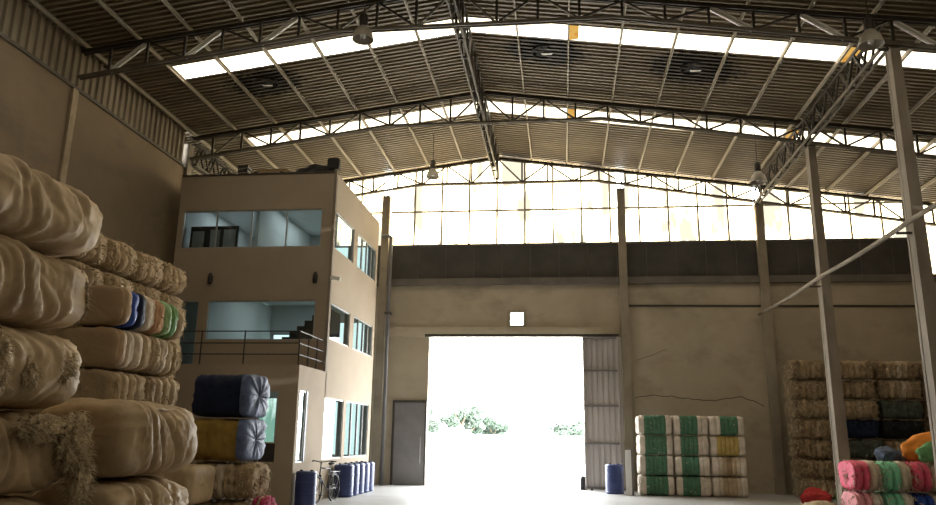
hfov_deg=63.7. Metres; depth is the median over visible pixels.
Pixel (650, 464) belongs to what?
bale
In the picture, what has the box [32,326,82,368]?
bale
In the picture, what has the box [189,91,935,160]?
roof truss
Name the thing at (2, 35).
trim ledge
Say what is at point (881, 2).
roof purlin
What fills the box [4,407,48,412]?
bale
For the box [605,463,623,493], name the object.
barrel
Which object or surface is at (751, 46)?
skylight
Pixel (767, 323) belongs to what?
pilaster
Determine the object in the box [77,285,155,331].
bale
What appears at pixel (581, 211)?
window
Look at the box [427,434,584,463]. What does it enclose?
wall
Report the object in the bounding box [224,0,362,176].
roof purlin
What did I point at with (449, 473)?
yard
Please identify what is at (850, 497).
bale
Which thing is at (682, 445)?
bale
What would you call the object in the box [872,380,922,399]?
bale
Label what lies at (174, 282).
bale
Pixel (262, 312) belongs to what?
office block
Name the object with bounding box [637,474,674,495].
bale
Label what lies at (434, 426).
leafy tree
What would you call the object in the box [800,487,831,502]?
heap
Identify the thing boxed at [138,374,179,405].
bale
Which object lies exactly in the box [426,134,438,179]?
lamp
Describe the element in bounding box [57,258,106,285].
bale
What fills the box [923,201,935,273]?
window
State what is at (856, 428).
bale
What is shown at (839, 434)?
concrete column
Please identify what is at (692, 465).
bale
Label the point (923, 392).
bale
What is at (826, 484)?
bale
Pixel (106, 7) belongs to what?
roof purlin
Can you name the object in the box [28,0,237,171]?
roof purlin
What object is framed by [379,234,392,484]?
downpipe
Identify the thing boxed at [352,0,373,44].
lamp
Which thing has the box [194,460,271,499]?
bale
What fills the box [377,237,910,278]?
wall
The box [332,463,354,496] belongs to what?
barrel
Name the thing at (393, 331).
lintel
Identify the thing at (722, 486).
bale
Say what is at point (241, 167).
crate
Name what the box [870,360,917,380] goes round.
bale
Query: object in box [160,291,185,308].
bale
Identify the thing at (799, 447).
bale
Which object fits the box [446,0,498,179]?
truss
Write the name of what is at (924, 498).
bale
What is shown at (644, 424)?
bale
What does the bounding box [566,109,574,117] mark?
skylight patch
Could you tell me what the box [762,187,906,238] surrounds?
window
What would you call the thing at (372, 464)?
barrel
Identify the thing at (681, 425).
bale
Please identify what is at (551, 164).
roof truss
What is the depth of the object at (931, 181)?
24.90 m
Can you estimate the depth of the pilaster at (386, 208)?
27.54 m
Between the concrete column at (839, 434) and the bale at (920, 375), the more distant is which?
the bale at (920, 375)
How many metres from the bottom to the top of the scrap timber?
0.255 m
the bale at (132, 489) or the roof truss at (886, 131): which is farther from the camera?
the roof truss at (886, 131)
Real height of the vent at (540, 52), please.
0.135 m
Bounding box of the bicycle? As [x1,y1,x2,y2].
[312,460,339,503]
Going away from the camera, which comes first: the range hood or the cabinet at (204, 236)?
the range hood
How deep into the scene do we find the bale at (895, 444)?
23.12 m
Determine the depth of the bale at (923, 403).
23.40 m
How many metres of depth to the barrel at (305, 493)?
17.94 m
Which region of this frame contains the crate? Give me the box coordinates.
[238,165,251,173]
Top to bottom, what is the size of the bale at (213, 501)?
0.606 m
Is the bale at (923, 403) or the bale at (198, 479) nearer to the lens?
the bale at (198, 479)
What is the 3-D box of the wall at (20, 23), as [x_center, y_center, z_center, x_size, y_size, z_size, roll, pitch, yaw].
[-10.864,-6.883,9.346,0.050,1.198,30.120,-1,-14,7]
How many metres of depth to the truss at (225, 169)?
24.90 m
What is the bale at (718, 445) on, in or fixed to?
on the bale at (719, 465)
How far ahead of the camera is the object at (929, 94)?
22.81 m
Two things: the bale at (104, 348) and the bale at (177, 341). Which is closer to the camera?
the bale at (104, 348)
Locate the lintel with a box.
[389,327,619,336]
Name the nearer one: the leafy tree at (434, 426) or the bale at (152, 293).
the bale at (152, 293)
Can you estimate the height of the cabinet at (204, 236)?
1.500 m
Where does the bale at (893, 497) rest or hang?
on the floor
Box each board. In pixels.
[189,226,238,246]
[625,449,633,495]
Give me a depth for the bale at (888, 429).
23.14 m
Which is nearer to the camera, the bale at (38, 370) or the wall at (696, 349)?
the bale at (38, 370)
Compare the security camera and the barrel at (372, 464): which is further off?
the barrel at (372, 464)
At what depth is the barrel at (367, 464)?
22.78 m
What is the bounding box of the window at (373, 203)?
[347,176,385,245]
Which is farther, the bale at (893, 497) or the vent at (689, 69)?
the vent at (689, 69)
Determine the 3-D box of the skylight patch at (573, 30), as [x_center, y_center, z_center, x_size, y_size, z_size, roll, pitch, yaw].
[2.701,-5.661,19.353,0.290,0.020,0.720,-1,-14,7]
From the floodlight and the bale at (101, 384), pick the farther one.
the floodlight
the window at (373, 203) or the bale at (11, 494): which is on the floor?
the bale at (11, 494)
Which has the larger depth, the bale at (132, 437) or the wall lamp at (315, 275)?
the wall lamp at (315, 275)
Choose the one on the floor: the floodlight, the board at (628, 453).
the board at (628, 453)
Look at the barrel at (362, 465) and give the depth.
22.19 m
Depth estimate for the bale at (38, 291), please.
6.56 m
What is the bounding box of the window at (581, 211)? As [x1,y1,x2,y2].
[391,157,617,244]
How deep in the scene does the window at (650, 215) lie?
27.58 m
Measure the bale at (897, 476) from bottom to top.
0.657 m
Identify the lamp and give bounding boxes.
[208,273,212,283]
[313,272,317,282]
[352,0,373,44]
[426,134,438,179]
[750,130,766,184]
[858,0,884,50]
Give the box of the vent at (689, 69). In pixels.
[680,62,708,75]
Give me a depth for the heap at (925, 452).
16.50 m
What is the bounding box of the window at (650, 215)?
[623,173,754,241]
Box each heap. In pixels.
[295,164,338,172]
[799,500,835,504]
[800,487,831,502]
[874,446,901,460]
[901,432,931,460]
[915,441,933,461]
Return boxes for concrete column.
[805,145,853,504]
[885,47,935,472]
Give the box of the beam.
[376,274,935,285]
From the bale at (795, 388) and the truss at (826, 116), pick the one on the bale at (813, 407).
the bale at (795, 388)
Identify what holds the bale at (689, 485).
on the floor
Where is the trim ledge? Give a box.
[0,31,185,167]
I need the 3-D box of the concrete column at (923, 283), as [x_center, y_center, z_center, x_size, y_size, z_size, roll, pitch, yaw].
[9.119,0.471,15.087,0.300,9.920,0.420,-1,-14,7]
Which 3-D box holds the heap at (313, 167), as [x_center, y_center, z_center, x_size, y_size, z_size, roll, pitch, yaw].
[-4.584,-2.436,22.799,1.402,0.466,0.817,-1,-14,7]
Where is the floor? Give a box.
[315,484,837,504]
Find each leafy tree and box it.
[428,404,443,433]
[438,404,483,434]
[481,415,509,434]
[548,420,583,435]
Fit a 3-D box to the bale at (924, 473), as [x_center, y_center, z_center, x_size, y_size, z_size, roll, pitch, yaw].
[10.064,4.994,16.822,0.626,0.661,1.218,-1,-14,7]
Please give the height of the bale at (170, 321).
0.658 m
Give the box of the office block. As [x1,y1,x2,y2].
[172,169,378,504]
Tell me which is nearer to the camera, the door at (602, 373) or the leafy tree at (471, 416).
the door at (602, 373)
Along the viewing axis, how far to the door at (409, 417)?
26.71 m
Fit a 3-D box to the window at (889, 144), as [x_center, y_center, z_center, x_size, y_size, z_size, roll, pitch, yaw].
[3.880,-3.841,24.007,22.430,2.081,0.800,-1,-14,7]
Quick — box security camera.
[330,276,340,280]
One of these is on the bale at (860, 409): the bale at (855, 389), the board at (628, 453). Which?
the bale at (855, 389)
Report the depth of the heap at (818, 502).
18.09 m
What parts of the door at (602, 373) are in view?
rail, rail, rail, rail, rail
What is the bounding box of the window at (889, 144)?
[249,101,935,153]
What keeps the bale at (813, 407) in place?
on the bale at (798, 427)
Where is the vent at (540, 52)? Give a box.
[532,45,558,58]
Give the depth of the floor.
21.82 m
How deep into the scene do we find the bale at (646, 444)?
23.64 m
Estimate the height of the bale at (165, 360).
0.662 m
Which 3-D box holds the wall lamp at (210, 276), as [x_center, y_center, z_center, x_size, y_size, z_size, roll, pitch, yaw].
[-7.397,0.752,21.620,0.124,0.330,0.150,-1,-14,7]
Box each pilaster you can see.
[57,88,78,183]
[182,144,193,174]
[371,195,391,484]
[616,188,634,490]
[753,203,785,494]
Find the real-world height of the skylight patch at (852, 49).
0.020 m
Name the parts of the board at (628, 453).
edge post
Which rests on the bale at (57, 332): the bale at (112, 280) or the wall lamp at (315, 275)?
the bale at (112, 280)
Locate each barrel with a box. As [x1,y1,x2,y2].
[293,470,317,504]
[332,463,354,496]
[343,463,359,495]
[350,462,364,493]
[353,461,369,492]
[361,461,374,490]
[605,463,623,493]
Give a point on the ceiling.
(592, 64)
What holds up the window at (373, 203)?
in the wall at (784, 256)
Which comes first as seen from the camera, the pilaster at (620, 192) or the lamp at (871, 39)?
the lamp at (871, 39)
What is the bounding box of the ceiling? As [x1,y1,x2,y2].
[23,0,935,201]
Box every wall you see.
[0,0,184,161]
[0,37,183,410]
[369,282,935,494]
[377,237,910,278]
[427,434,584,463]
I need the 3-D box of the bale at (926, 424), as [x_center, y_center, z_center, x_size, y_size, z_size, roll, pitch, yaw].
[14.777,5.493,23.343,1.318,0.608,1.111,-1,-14,7]
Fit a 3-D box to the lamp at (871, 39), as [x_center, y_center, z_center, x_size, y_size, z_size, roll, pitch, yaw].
[8.425,-4.897,15.862,0.500,1.174,0.500,-1,-14,7]
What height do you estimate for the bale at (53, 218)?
0.687 m
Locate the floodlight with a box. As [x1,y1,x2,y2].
[327,158,340,170]
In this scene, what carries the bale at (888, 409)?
on the bale at (888, 429)
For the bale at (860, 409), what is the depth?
23.40 m
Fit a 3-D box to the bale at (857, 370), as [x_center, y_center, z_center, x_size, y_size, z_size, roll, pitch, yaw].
[12.202,3.750,24.050,1.274,0.606,1.097,-1,-14,7]
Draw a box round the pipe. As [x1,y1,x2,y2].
[758,202,935,315]
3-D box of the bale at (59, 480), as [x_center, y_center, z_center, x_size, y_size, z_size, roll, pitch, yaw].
[-5.958,3.520,11.865,1.144,0.665,1.094,-1,-14,7]
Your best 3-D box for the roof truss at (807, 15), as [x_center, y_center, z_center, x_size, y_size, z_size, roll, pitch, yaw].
[4.471,-4.636,16.865,28.314,3.601,0.135,-1,-14,7]
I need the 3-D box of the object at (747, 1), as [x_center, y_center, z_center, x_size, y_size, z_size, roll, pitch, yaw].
[6.546,-4.998,19.163,0.044,0.110,18.160,-1,-14,7]
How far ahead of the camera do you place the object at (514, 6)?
21.75 m
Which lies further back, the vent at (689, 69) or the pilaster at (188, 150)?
the pilaster at (188, 150)
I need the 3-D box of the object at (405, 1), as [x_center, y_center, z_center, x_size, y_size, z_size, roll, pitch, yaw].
[-1.285,-5.640,20.306,0.044,0.110,18.160,-1,-14,7]
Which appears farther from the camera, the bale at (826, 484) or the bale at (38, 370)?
the bale at (826, 484)
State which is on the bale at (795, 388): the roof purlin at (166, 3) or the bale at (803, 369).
the bale at (803, 369)
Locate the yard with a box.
[426,460,584,488]
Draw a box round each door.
[390,400,426,485]
[425,334,624,489]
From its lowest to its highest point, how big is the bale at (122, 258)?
0.650 m
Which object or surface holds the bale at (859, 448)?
on the bale
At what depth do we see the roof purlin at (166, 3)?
20.92 m
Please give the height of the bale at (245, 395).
0.750 m
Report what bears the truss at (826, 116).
on the concrete column at (839, 434)
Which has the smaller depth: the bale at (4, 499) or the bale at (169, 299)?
the bale at (4, 499)
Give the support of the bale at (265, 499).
on the floor
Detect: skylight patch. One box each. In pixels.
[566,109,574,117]
[567,25,578,39]
[841,47,862,61]
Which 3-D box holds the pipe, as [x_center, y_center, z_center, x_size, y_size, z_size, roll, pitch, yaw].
[9.165,0.185,17.921,0.330,0.180,16.861,-1,-14,7]
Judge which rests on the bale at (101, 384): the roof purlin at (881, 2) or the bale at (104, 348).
the bale at (104, 348)
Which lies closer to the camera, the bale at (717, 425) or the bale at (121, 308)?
the bale at (121, 308)
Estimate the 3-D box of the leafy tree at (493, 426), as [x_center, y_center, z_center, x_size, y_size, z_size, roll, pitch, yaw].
[2.459,16.112,66.192,2.641,3.618,3.020,-1,-14,7]
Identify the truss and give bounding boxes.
[77,0,935,79]
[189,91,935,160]
[192,143,236,174]
[343,157,935,225]
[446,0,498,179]
[752,22,888,203]
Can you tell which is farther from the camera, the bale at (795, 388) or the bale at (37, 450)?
the bale at (795, 388)
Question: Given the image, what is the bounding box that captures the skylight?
[173,17,935,77]
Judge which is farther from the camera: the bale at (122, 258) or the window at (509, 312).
the window at (509, 312)
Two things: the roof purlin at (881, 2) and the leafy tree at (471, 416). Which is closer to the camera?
the roof purlin at (881, 2)
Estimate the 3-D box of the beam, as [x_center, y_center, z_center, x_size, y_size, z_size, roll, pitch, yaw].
[3.675,1.045,27.427,32.600,0.240,0.260,-1,-14,7]
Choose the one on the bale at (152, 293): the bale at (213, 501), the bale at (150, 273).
the bale at (150, 273)
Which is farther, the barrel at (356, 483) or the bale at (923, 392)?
the bale at (923, 392)
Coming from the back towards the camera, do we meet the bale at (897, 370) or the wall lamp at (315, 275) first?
the bale at (897, 370)
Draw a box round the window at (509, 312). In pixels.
[507,310,526,326]
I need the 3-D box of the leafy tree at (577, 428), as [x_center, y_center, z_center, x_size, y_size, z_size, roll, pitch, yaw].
[8.567,15.678,63.345,3.729,3.307,3.323,-1,-14,7]
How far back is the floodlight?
22.19 m
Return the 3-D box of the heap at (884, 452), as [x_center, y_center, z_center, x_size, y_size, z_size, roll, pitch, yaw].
[9.630,4.600,17.274,0.552,0.315,0.614,6,-15,-19]
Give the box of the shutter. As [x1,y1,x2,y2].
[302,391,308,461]
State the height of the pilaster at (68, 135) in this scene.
9.780 m
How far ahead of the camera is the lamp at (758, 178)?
22.88 m
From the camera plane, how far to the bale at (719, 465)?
23.23 m
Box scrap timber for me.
[251,168,290,172]
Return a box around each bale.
[0,153,102,257]
[0,235,95,332]
[0,325,83,409]
[0,410,98,504]
[0,495,47,504]
[2,491,35,496]
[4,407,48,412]
[30,475,188,504]
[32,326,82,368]
[42,397,197,477]
[51,476,64,485]
[55,232,110,266]
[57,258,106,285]
[60,326,151,371]
[70,368,145,400]
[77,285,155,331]
[90,237,139,277]
[101,271,134,290]
[122,250,164,286]
[125,336,183,376]
[132,282,161,300]
[136,298,187,340]
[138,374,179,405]
[142,464,214,504]
[151,262,188,295]
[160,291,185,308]
[163,338,179,379]
[191,374,269,417]
[193,418,266,460]
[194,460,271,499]
[198,498,253,504]
[250,495,277,504]
[635,415,671,434]
[636,435,672,454]
[636,454,673,474]
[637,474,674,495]
[671,416,707,434]
[672,435,708,455]
[672,455,709,475]
[673,475,711,496]
[707,416,744,435]
[707,436,745,455]
[708,456,746,476]
[709,476,747,497]
[782,359,825,379]
[784,379,827,398]
[784,398,829,417]
[787,418,830,437]
[787,438,832,457]
[789,457,834,477]
[791,477,835,498]
[836,459,884,490]
[839,490,884,504]
[840,360,875,379]
[842,380,876,399]
[844,399,879,418]
[846,419,879,438]
[848,439,882,458]
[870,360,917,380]
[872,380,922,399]
[874,490,914,504]
[875,460,915,490]
[876,400,922,418]
[878,419,924,438]
[881,439,906,458]
[900,460,935,491]
[903,491,935,504]
[914,361,923,380]
[917,380,926,399]
[920,400,928,419]
[920,420,929,431]
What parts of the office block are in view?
glass door, post, post, railing, pane, pane, post, post, post, corner post, pane, pane, pane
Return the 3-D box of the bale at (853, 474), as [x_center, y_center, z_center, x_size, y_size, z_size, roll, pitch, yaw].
[8.816,5.011,16.974,0.628,0.660,1.215,-1,-14,7]
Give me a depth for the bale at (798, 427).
23.45 m
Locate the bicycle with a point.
(330, 463)
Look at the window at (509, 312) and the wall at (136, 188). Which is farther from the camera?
the window at (509, 312)
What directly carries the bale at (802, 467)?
on the bale at (826, 484)

